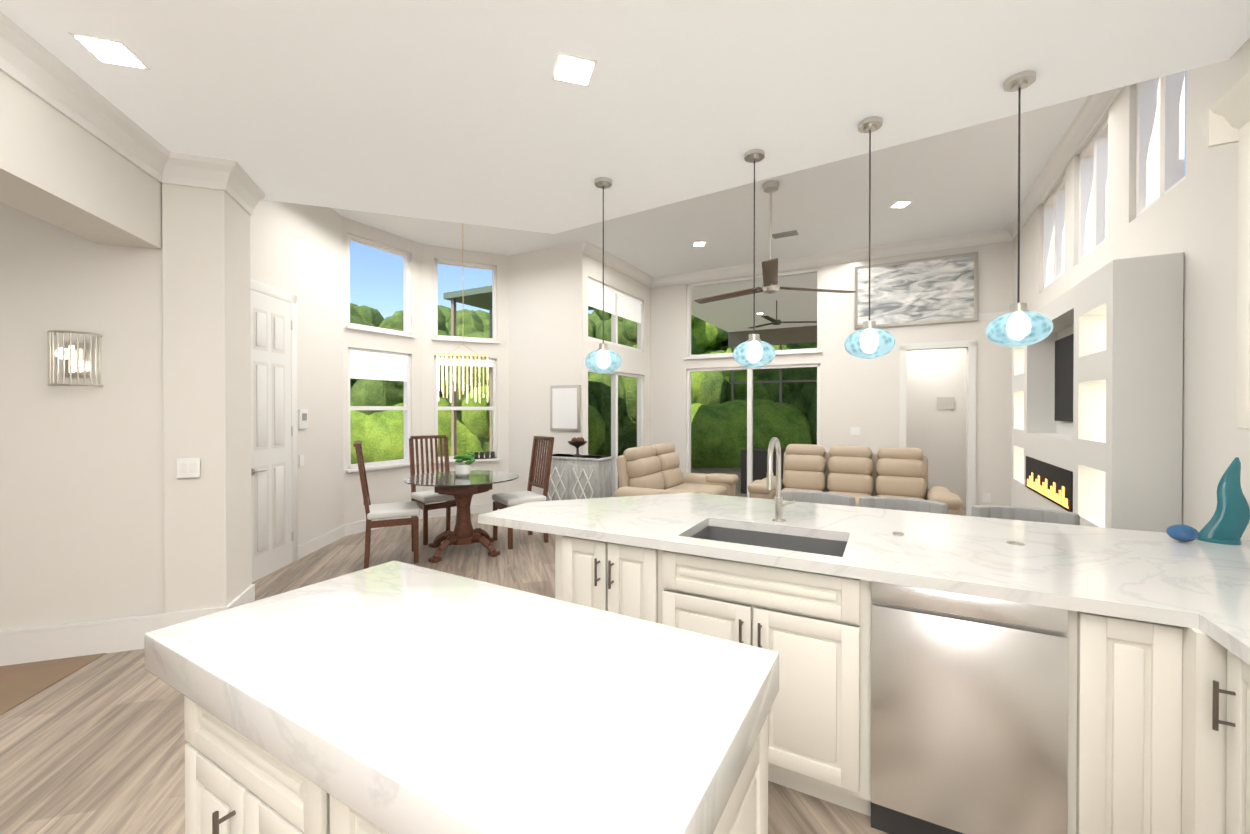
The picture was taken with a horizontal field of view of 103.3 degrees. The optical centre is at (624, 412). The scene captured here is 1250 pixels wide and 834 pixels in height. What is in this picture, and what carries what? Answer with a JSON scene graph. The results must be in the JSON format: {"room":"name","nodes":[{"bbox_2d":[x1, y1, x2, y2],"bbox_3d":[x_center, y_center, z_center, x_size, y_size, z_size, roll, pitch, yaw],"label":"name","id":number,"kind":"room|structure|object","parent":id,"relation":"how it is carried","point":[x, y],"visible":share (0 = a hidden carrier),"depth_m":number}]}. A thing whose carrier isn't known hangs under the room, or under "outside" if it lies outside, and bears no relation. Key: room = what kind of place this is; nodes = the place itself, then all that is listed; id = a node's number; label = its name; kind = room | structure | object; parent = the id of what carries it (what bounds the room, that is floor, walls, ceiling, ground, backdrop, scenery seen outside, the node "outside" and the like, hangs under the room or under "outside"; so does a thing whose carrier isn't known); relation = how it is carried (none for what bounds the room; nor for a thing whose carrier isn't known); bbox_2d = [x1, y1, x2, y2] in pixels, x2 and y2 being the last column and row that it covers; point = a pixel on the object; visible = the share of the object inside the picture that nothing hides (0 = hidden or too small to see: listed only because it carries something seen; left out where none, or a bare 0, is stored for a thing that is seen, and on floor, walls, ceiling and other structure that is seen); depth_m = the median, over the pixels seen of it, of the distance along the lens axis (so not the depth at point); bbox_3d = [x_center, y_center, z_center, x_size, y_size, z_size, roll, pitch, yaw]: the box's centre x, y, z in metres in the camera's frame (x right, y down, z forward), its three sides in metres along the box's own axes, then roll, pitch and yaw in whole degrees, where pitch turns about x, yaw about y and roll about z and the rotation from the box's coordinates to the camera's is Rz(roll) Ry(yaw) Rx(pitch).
{"room":"kitchen","nodes":[
{"label":"kitchen","id":0,"kind":"room"},
{"bbox_2d":[0,653,105,714],"bbox_3d":[-4.875,1.456,-0.770,5.000,0.004,7.150,0,0,-12],"label":"floor","id":1,"kind":"structure","parent":0,"point":[21,683],"depth_m":2.68},
{"bbox_2d":[0,202,164,630],"bbox_3d":[-3.093,-0.067,3.042,1.101,3.000,0.140,0,0,-21],"label":"wall","id":2,"kind":"structure","parent":0,"point":[81,503],"depth_m":2.92},
{"bbox_2d":[47,330,103,386],"bbox_3d":[-3.199,-0.310,2.855,0.224,0.314,0.132,0,0,-21],"label":"light","id":3,"kind":"object","parent":2,"relation":"attached to","point":[77,359],"visible":1,"depth_m":2.85},
{"bbox_2d":[0,613,160,665],"bbox_3d":[-3.217,1.334,2.909,0.768,0.200,0.019,0,0,-19],"label":"baseboard","id":4,"kind":"structure","parent":2,"relation":"attached to","point":[49,642],"depth_m":2.90},
{"bbox_2d":[0,11,169,248],"bbox_3d":[-2.254,-1.271,0.608,0.405,0.560,5.000,0,0,-16],"label":"wall","id":5,"kind":"structure","parent":0,"point":[80,156],"depth_m":2.38},
{"bbox_2d":[159,152,264,628],"bbox_3d":[-2.741,-0.068,3.244,0.505,3.000,0.515,0,0,-19],"label":"column","id":6,"kind":"structure","parent":0,"point":[209,204],"depth_m":3.11},
{"bbox_2d":[177,458,199,477],"bbox_3d":[-2.707,0.343,3.066,0.115,0.120,0.015,0,0,-21],"label":"light switch","id":7,"kind":"object","parent":6,"relation":"attached to","point":[188,467],"visible":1,"depth_m":3.06},
{"bbox_2d":[250,200,343,544],"bbox_3d":[-3.247,-0.406,4.474,0.140,3.660,2.381,0,0,-3],"label":"wall","id":8,"kind":"structure","parent":0,"point":[296,249],"depth_m":5.10},
{"bbox_2d":[250,279,297,581],"bbox_3d":[-3.133,0.150,4.383,0.073,2.550,0.780,0,0,-3],"label":"pantry door","id":9,"kind":"structure","parent":8,"relation":"in","point":[274,481],"depth_m":4.43},
{"bbox_2d":[299,455,303,466],"bbox_3d":[-3.189,0.472,4.873,0.014,0.110,0.070,0,0,-1],"label":"switch","id":10,"kind":"object","parent":8,"relation":"attached to","point":[301,457],"depth_m":4.86},
{"bbox_2d":[298,409,307,428],"bbox_3d":[-3.182,0.062,4.891,0.030,0.190,0.130,0,0,-1],"label":"thermostat","id":11,"kind":"object","parent":8,"relation":"attached to","point":[302,418],"depth_m":4.86},
{"bbox_2d":[291,525,344,562],"bbox_3d":[-3.194,1.355,5.179,0.019,0.130,1.001,0,0,-3],"label":"baseboard","id":12,"kind":"structure","parent":8,"relation":"attached to","point":[316,543],"depth_m":5.15},
{"bbox_2d":[342,217,421,524],"bbox_3d":[-3.012,-0.417,6.160,0.190,3.660,1.076,0,0,29],"label":"wall","id":13,"kind":"structure","parent":0,"point":[386,482],"depth_m":6.17},
{"bbox_2d":[349,350,407,380],"bbox_3d":[-3.039,-0.577,6.119,0.044,0.341,0.800,0,0,29],"label":"roller blind","id":14,"kind":"object","parent":13,"relation":"attached to","point":[374,366],"visible":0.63,"depth_m":6.09},
{"bbox_2d":[345,509,422,535],"bbox_3d":[-2.964,1.349,6.145,0.019,0.130,1.076,0,0,29],"label":"baseboard","id":15,"kind":"structure","parent":13,"relation":"attached to","point":[355,528],"depth_m":5.83},
{"bbox_2d":[422,244,508,503],"bbox_3d":[-2.213,-0.421,6.901,1.154,3.660,0.190,0,0,-26],"label":"wall","id":16,"kind":"structure","parent":0,"point":[495,347],"depth_m":6.91},
{"bbox_2d":[428,503,499,517],"bbox_3d":[-2.189,1.344,6.863,1.154,0.130,0.019,0,0,-26],"label":"baseboard","id":17,"kind":"structure","parent":16,"relation":"attached to","point":[479,508],"depth_m":6.88},
{"bbox_2d":[440,358,494,366],"bbox_3d":[-2.219,-0.702,6.902,0.775,0.101,0.044,0,0,-26],"label":"roller blind","id":18,"kind":"object","parent":16,"relation":"attached to","point":[490,363],"visible":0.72,"depth_m":6.94},
{"bbox_2d":[469,451,495,458],"bbox_3d":[-2.006,0.598,6.924,0.400,0.098,0.035,0,0,-26],"label":"sill","id":19,"kind":"structure","parent":16,"relation":"on","point":[486,455],"depth_m":6.92},
{"bbox_2d":[0,467,965,833],"bbox_3d":[0.110,1.504,-0.183,40.000,0.100,40.000,0,0,-15],"label":"floor","id":20,"kind":"structure","parent":0,"point":[96,745],"depth_m":2.21},
{"bbox_2d":[353,441,419,568],"bbox_3d":[-2.290,0.849,4.767,0.557,1.148,0.470,0,0,-26],"label":"dining chair","id":21,"kind":"object","parent":20,"relation":"on","point":[391,510],"visible":1,"depth_m":4.60},
{"bbox_2d":[409,435,455,544],"bbox_3d":[-2.149,0.844,5.637,0.470,1.148,0.557,0,0,-41],"label":"dining chair","id":22,"kind":"object","parent":20,"relation":"on","point":[421,498],"visible":0.56,"depth_m":5.67},
{"bbox_2d":[404,470,518,562],"bbox_3d":[-1.659,1.040,5.078,1.120,0.761,1.120,0,0,-21],"label":"dining table","id":23,"kind":"object","parent":20,"relation":"on","point":[462,490],"visible":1,"depth_m":4.96},
{"bbox_2d":[453,453,475,476],"bbox_3d":[-1.658,0.537,5.115,0.204,0.244,0.239,0,0,-1],"label":"potted plant","id":24,"kind":"object","parent":23,"relation":"on","point":[462,470],"visible":1,"depth_m":5.08},
{"bbox_2d":[150,672,777,833],"bbox_3d":[-0.372,1.023,1.079,1.230,0.845,0.619,0,0,30],"label":"kitchen island","id":25,"kind":"object","parent":20,"relation":"on","point":[234,784],"depth_m":0.97},
{"bbox_2d":[144,560,778,833],"bbox_3d":[-0.395,0.558,1.112,1.310,0.085,0.650,0,0,30],"label":"island countertop","id":26,"kind":"structure","parent":25,"relation":"on","point":[431,701],"depth_m":0.90},
{"bbox_2d":[492,436,553,549],"bbox_3d":[-1.123,0.845,5.469,0.557,1.148,0.470,0,0,-36],"label":"dining chair","id":27,"kind":"object","parent":20,"relation":"on","point":[503,500],"visible":0.88,"depth_m":5.46},
{"bbox_2d":[541,454,613,500],"bbox_3d":[-0.609,0.983,6.306,0.870,0.860,0.381,0,0,28],"label":"sideboard","id":28,"kind":"object","parent":20,"relation":"on","point":[572,477],"visible":0.48,"depth_m":6.13},
{"bbox_2d":[568,437,586,455],"bbox_3d":[-0.606,0.432,6.307,0.260,0.240,0.260,0,0,-1],"label":"bowl","id":29,"kind":"object","parent":28,"relation":"on","point":[577,442],"visible":1,"depth_m":6.25},
{"bbox_2d":[549,521,713,627],"bbox_3d":[0.064,0.997,2.435,0.640,0.881,0.587,0,0,28],"label":"base cabinet","id":30,"kind":"object","parent":20,"relation":"on","point":[644,584],"depth_m":2.15},
{"bbox_2d":[614,442,738,496],"bbox_3d":[0.612,0.899,5.744,0.998,1.034,1.680,0,0,28],"label":"loveseat","id":31,"kind":"object","parent":20,"relation":"on","point":[654,469],"visible":0.54,"depth_m":5.68},
{"bbox_2d":[678,597,837,802],"bbox_3d":[0.596,1.109,2.092,0.740,0.661,0.487,0,0,28],"label":"base cabinet","id":32,"kind":"object","parent":20,"relation":"on","point":[801,715],"depth_m":1.81},
{"bbox_2d":[781,490,854,505],"bbox_3d":[1.160,0.974,3.053,0.461,0.921,0.440,0,0,28],"label":"bar stool","id":33,"kind":"object","parent":20,"relation":"on","point":[820,497],"visible":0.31,"depth_m":3.19},
{"bbox_2d":[747,444,962,514],"bbox_3d":[2.459,0.901,5.441,2.000,1.034,0.998,0,0,28],"label":"sofa","id":34,"kind":"object","parent":20,"relation":"on","point":[857,472],"visible":0.54,"depth_m":5.53},
{"bbox_2d":[859,496,947,513],"bbox_3d":[1.583,0.975,2.825,0.461,0.921,0.440,0,0,28],"label":"bar stool","id":35,"kind":"object","parent":20,"relation":"on","point":[906,504],"visible":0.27,"depth_m":2.96},
{"bbox_2d":[834,577,1069,833],"bbox_3d":[1.198,1.001,1.821,0.691,0.881,0.592,0,0,28],"label":"dishwasher","id":36,"kind":"object","parent":20,"relation":"on","point":[956,675],"depth_m":1.57},
{"bbox_2d":[478,501,1197,624],"bbox_3d":[0.495,0.539,2.113,2.545,0.040,0.500,0,0,28],"label":"countertop","id":37,"kind":"structure","parent":36,"relation":"on","point":[1020,576],"depth_m":1.76},
{"bbox_2d":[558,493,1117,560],"bbox_3d":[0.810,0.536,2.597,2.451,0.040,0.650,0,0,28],"label":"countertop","id":38,"kind":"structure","parent":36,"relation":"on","point":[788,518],"depth_m":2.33},
{"bbox_2d":[971,505,1079,524],"bbox_3d":[2.084,0.977,2.554,0.461,0.921,0.440,0,0,28],"label":"bar stool","id":39,"kind":"object","parent":20,"relation":"on","point":[1023,513],"visible":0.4,"depth_m":2.69},
{"bbox_2d":[1070,605,1201,833],"bbox_3d":[1.555,1.003,1.595,0.295,0.881,0.652,0,0,28],"label":"base cabinet","id":40,"kind":"object","parent":20,"relation":"on","point":[1130,673],"depth_m":1.38},
{"bbox_2d":[1070,525,1249,656],"bbox_3d":[1.272,0.551,0.246,0.593,0.040,4.350,0,0,28],"label":"countertop","id":41,"kind":"structure","parent":40,"relation":"on","point":[1210,575],"depth_m":1.66},
{"bbox_2d":[1190,629,1249,833],"bbox_3d":[1.683,1.006,1.031,0.610,0.881,0.393,0,0,28],"label":"base cabinet","id":42,"kind":"object","parent":20,"relation":"on","point":[1219,674],"depth_m":1.25},
{"bbox_2d":[508,242,587,494],"bbox_3d":[-1.085,-0.421,6.884,1.254,3.660,0.140,0,0,28],"label":"wall","id":43,"kind":"structure","parent":0,"point":[545,319],"depth_m":6.84},
{"bbox_2d":[550,385,580,431],"bbox_3d":[-0.806,-0.060,6.650,0.480,0.620,0.028,0,0,28],"label":"framed picture","id":44,"kind":"object","parent":43,"relation":"attached to","point":[565,409],"visible":0.98,"depth_m":6.63},
{"bbox_2d":[582,253,650,496],"bbox_3d":[-0.123,-0.425,7.492,0.140,3.660,2.106,0,0,28],"label":"wall","id":45,"kind":"structure","parent":0,"point":[636,363],"depth_m":7.46},
{"bbox_2d":[588,279,641,323],"bbox_3d":[-0.140,-1.645,7.410,0.044,0.361,1.700,0,0,28],"label":"roller blind","id":46,"kind":"object","parent":45,"relation":"attached to","point":[629,308],"visible":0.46,"depth_m":7.32},
{"bbox_2d":[582,241,653,286],"bbox_3d":[-0.046,-2.184,7.382,0.090,0.140,2.006,0,0,28],"label":"crown molding","id":47,"kind":"structure","parent":45,"relation":"attached to","point":[588,248],"depth_m":7.24},
{"bbox_2d":[0,0,1249,233],"bbox_3d":[-0.646,-1.878,0.065,10.500,0.660,8.571,0,0,-1],"label":"ceiling","id":48,"kind":"structure","parent":0,"point":[460,110],"depth_m":2.32},
{"bbox_2d":[68,32,149,69],"bbox_3d":[-2.221,-1.557,2.138,0.180,0.008,0.180,0,0,-16],"label":"recessed light","id":49,"kind":"object","parent":48,"relation":"in","point":[110,51],"visible":1,"depth_m":2.12},
{"bbox_2d":[551,52,597,86],"bbox_3d":[-0.233,-1.558,2.252,0.180,0.008,0.180,0,0,-16],"label":"recessed light","id":50,"kind":"object","parent":48,"relation":"in","point":[573,69],"visible":1,"depth_m":2.24},
{"bbox_2d":[585,177,621,373],"bbox_3d":[-0.147,-0.917,3.352,0.250,1.302,0.250,0,0,-1],"label":"pendant light","id":51,"kind":"object","parent":48,"relation":"hanging from","point":[602,359],"visible":1,"depth_m":3.29},
{"bbox_2d":[733,149,775,367],"bbox_3d":[0.783,-0.920,2.996,0.250,1.292,0.250,0,0,-1],"label":"pendant light","id":52,"kind":"object","parent":48,"relation":"hanging from","point":[754,351],"visible":1,"depth_m":2.94},
{"bbox_2d":[844,116,895,358],"bbox_3d":[1.322,-0.928,2.671,0.250,1.272,0.250,0,0,-1],"label":"pendant light","id":53,"kind":"object","parent":48,"relation":"hanging from","point":[869,340],"visible":1,"depth_m":2.62},
{"bbox_2d":[985,70,1052,346],"bbox_3d":[1.846,-0.936,2.317,0.250,1.252,0.250,0,0,-1],"label":"pendant light","id":54,"kind":"object","parent":48,"relation":"hanging from","point":[1018,324],"visible":1,"depth_m":2.27},
{"bbox_2d":[332,96,1087,276],"bbox_3d":[0.865,-2.274,2.562,8.324,0.100,12.048,0,0,-1],"label":"ceiling","id":55,"kind":"structure","parent":0,"point":[959,181],"depth_m":5.54},
{"bbox_2d":[435,223,489,402],"bbox_3d":[-1.659,-1.170,5.064,0.520,2.139,0.240,0,0,-16],"label":"chandelier","id":56,"kind":"object","parent":55,"relation":"hanging from","point":[442,356],"visible":0.96,"depth_m":5.01},
{"bbox_2d":[693,242,705,245],"bbox_3d":[0.990,-2.245,6.582,0.160,0.008,0.160,0,0,-1],"label":"recessed light","id":57,"kind":"object","parent":55,"relation":"in","point":[699,243],"visible":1,"depth_m":6.57},
{"bbox_2d":[694,180,855,303],"bbox_3d":[1.551,-1.703,4.754,1.558,1.070,1.602,0,0,-1],"label":"ceiling fan","id":58,"kind":"object","parent":55,"relation":"hanging from","point":[770,285],"visible":1,"depth_m":4.82},
{"bbox_2d":[772,230,797,238],"bbox_3d":[2.013,-2.242,6.222,0.300,0.010,0.160,0,0,28],"label":"ceiling vent","id":59,"kind":"object","parent":55,"relation":"in","point":[785,234],"visible":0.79,"depth_m":6.20},
{"bbox_2d":[889,201,912,207],"bbox_3d":[2.966,-2.237,5.318,0.160,0.008,0.160,0,0,-1],"label":"recessed light","id":60,"kind":"object","parent":55,"relation":"in","point":[900,204],"visible":1,"depth_m":5.30},
{"bbox_2d":[682,553,837,620],"bbox_3d":[0.502,0.655,1.934,0.640,0.191,0.010,0,0,28],"label":"drawer front","id":61,"kind":"structure","parent":0,"relation":"attached to","point":[816,594],"depth_m":1.86},
{"bbox_2d":[714,529,845,556],"bbox_3d":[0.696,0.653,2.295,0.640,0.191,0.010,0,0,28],"label":"sink","id":62,"kind":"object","parent":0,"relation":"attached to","point":[811,544],"depth_m":2.28},
{"bbox_2d":[651,241,1012,515],"bbox_3d":[2.616,-0.424,7.263,4.900,3.660,0.190,0,0,28],"label":"wall","id":63,"kind":"structure","parent":0,"point":[861,393],"depth_m":6.92},
{"bbox_2d":[654,229,1013,286],"bbox_3d":[2.573,-2.183,7.173,4.900,0.140,0.090,0,0,28],"label":"crown molding","id":64,"kind":"structure","parent":63,"relation":"attached to","point":[991,236],"depth_m":6.88},
{"bbox_2d":[850,427,859,435],"bbox_3d":[3.207,0.261,6.893,0.114,0.114,0.012,0,0,28],"label":"light switch","id":65,"kind":"object","parent":63,"relation":"attached to","point":[854,431],"depth_m":6.89},
{"bbox_2d":[855,252,977,328],"bbox_3d":[3.808,-1.589,6.537,1.400,0.860,0.044,0,0,28],"label":"framed picture","id":66,"kind":"object","parent":63,"relation":"attached to","point":[936,290],"visible":0.96,"depth_m":6.49},
{"bbox_2d":[899,340,975,515],"bbox_3d":[4.050,0.247,6.430,0.840,2.330,0.024,0,0,28],"label":"door frame","id":67,"kind":"structure","parent":63,"relation":"attached to","point":[969,344],"depth_m":6.25},
{"bbox_2d":[983,493,990,502],"bbox_3d":[4.526,1.063,6.183,0.072,0.114,0.012,0,0,28],"label":"outlet","id":68,"kind":"object","parent":63,"relation":"attached to","point":[986,496],"depth_m":6.18},
{"bbox_2d":[906,311,1008,507],"bbox_3d":[4.388,0.078,7.056,1.700,2.660,1.400,0,0,28],"label":"wall","id":69,"kind":"structure","parent":0,"point":[936,405],"depth_m":7.47},
{"bbox_2d":[1011,252,1183,532],"bbox_3d":[3.300,0.304,3.673,0.275,2.250,2.490,0,0,28],"label":"wall","id":70,"kind":"structure","parent":0,"point":[1097,393],"depth_m":2.68},
{"bbox_2d":[1013,37,1249,539],"bbox_3d":[2.263,-0.386,1.296,0.140,3.660,10.750,0,0,28],"label":"wall","id":71,"kind":"structure","parent":0,"point":[1123,187],"depth_m":2.58},
{"bbox_2d":[1002,87,1123,241],"bbox_3d":[3.562,-2.162,3.936,0.090,0.140,4.650,0,0,28],"label":"crown molding","id":72,"kind":"structure","parent":71,"relation":"attached to","point":[1091,113],"depth_m":4.12},
{"bbox_2d":[1224,82,1249,429],"bbox_3d":[1.874,-0.459,1.098,0.348,1.030,0.868,0,0,28],"label":"upper cabinet","id":73,"kind":"object","parent":71,"relation":"attached to","point":[1237,128],"depth_m":1.52},
{"label":"outside","id":74,"kind":"structure","parent":0,"visible":0},
{"bbox_3d":[-0.302,1.446,19.812,120.000,0.100,60.000,0,0,-1],"label":"ground","id":75,"kind":"structure","parent":74,"visible":0},
{"bbox_2d":[443,285,595,455],"bbox_3d":[-1.338,-0.301,8.463,2.800,3.400,1.950,0,0,28],"label":"roof","id":76,"kind":"structure","parent":75,"relation":"on","point":[479,297],"depth_m":8.27},
{"bbox_2d":[350,303,816,414],"bbox_3d":[-2.101,-2.530,17.732,28.720,7.738,13.452,0,0,-1],"label":"trees","id":77,"kind":"object","parent":75,"relation":"on","point":[705,336],"visible":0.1,"depth_m":15.38},
{"bbox_2d":[350,330,816,467],"bbox_3d":[-0.751,-0.262,12.845,19.717,4.312,8.785,0,0,-1],"label":"hedge","id":78,"kind":"object","parent":75,"relation":"on","point":[718,428],"visible":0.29,"depth_m":12.11},
{"bbox_2d":[691,273,816,493],"bbox_3d":[3.977,-0.461,10.000,5.500,3.700,5.800,0,0,28],"label":"roof","id":79,"kind":"structure","parent":75,"relation":"on","point":[783,317],"depth_m":10.40}
]}

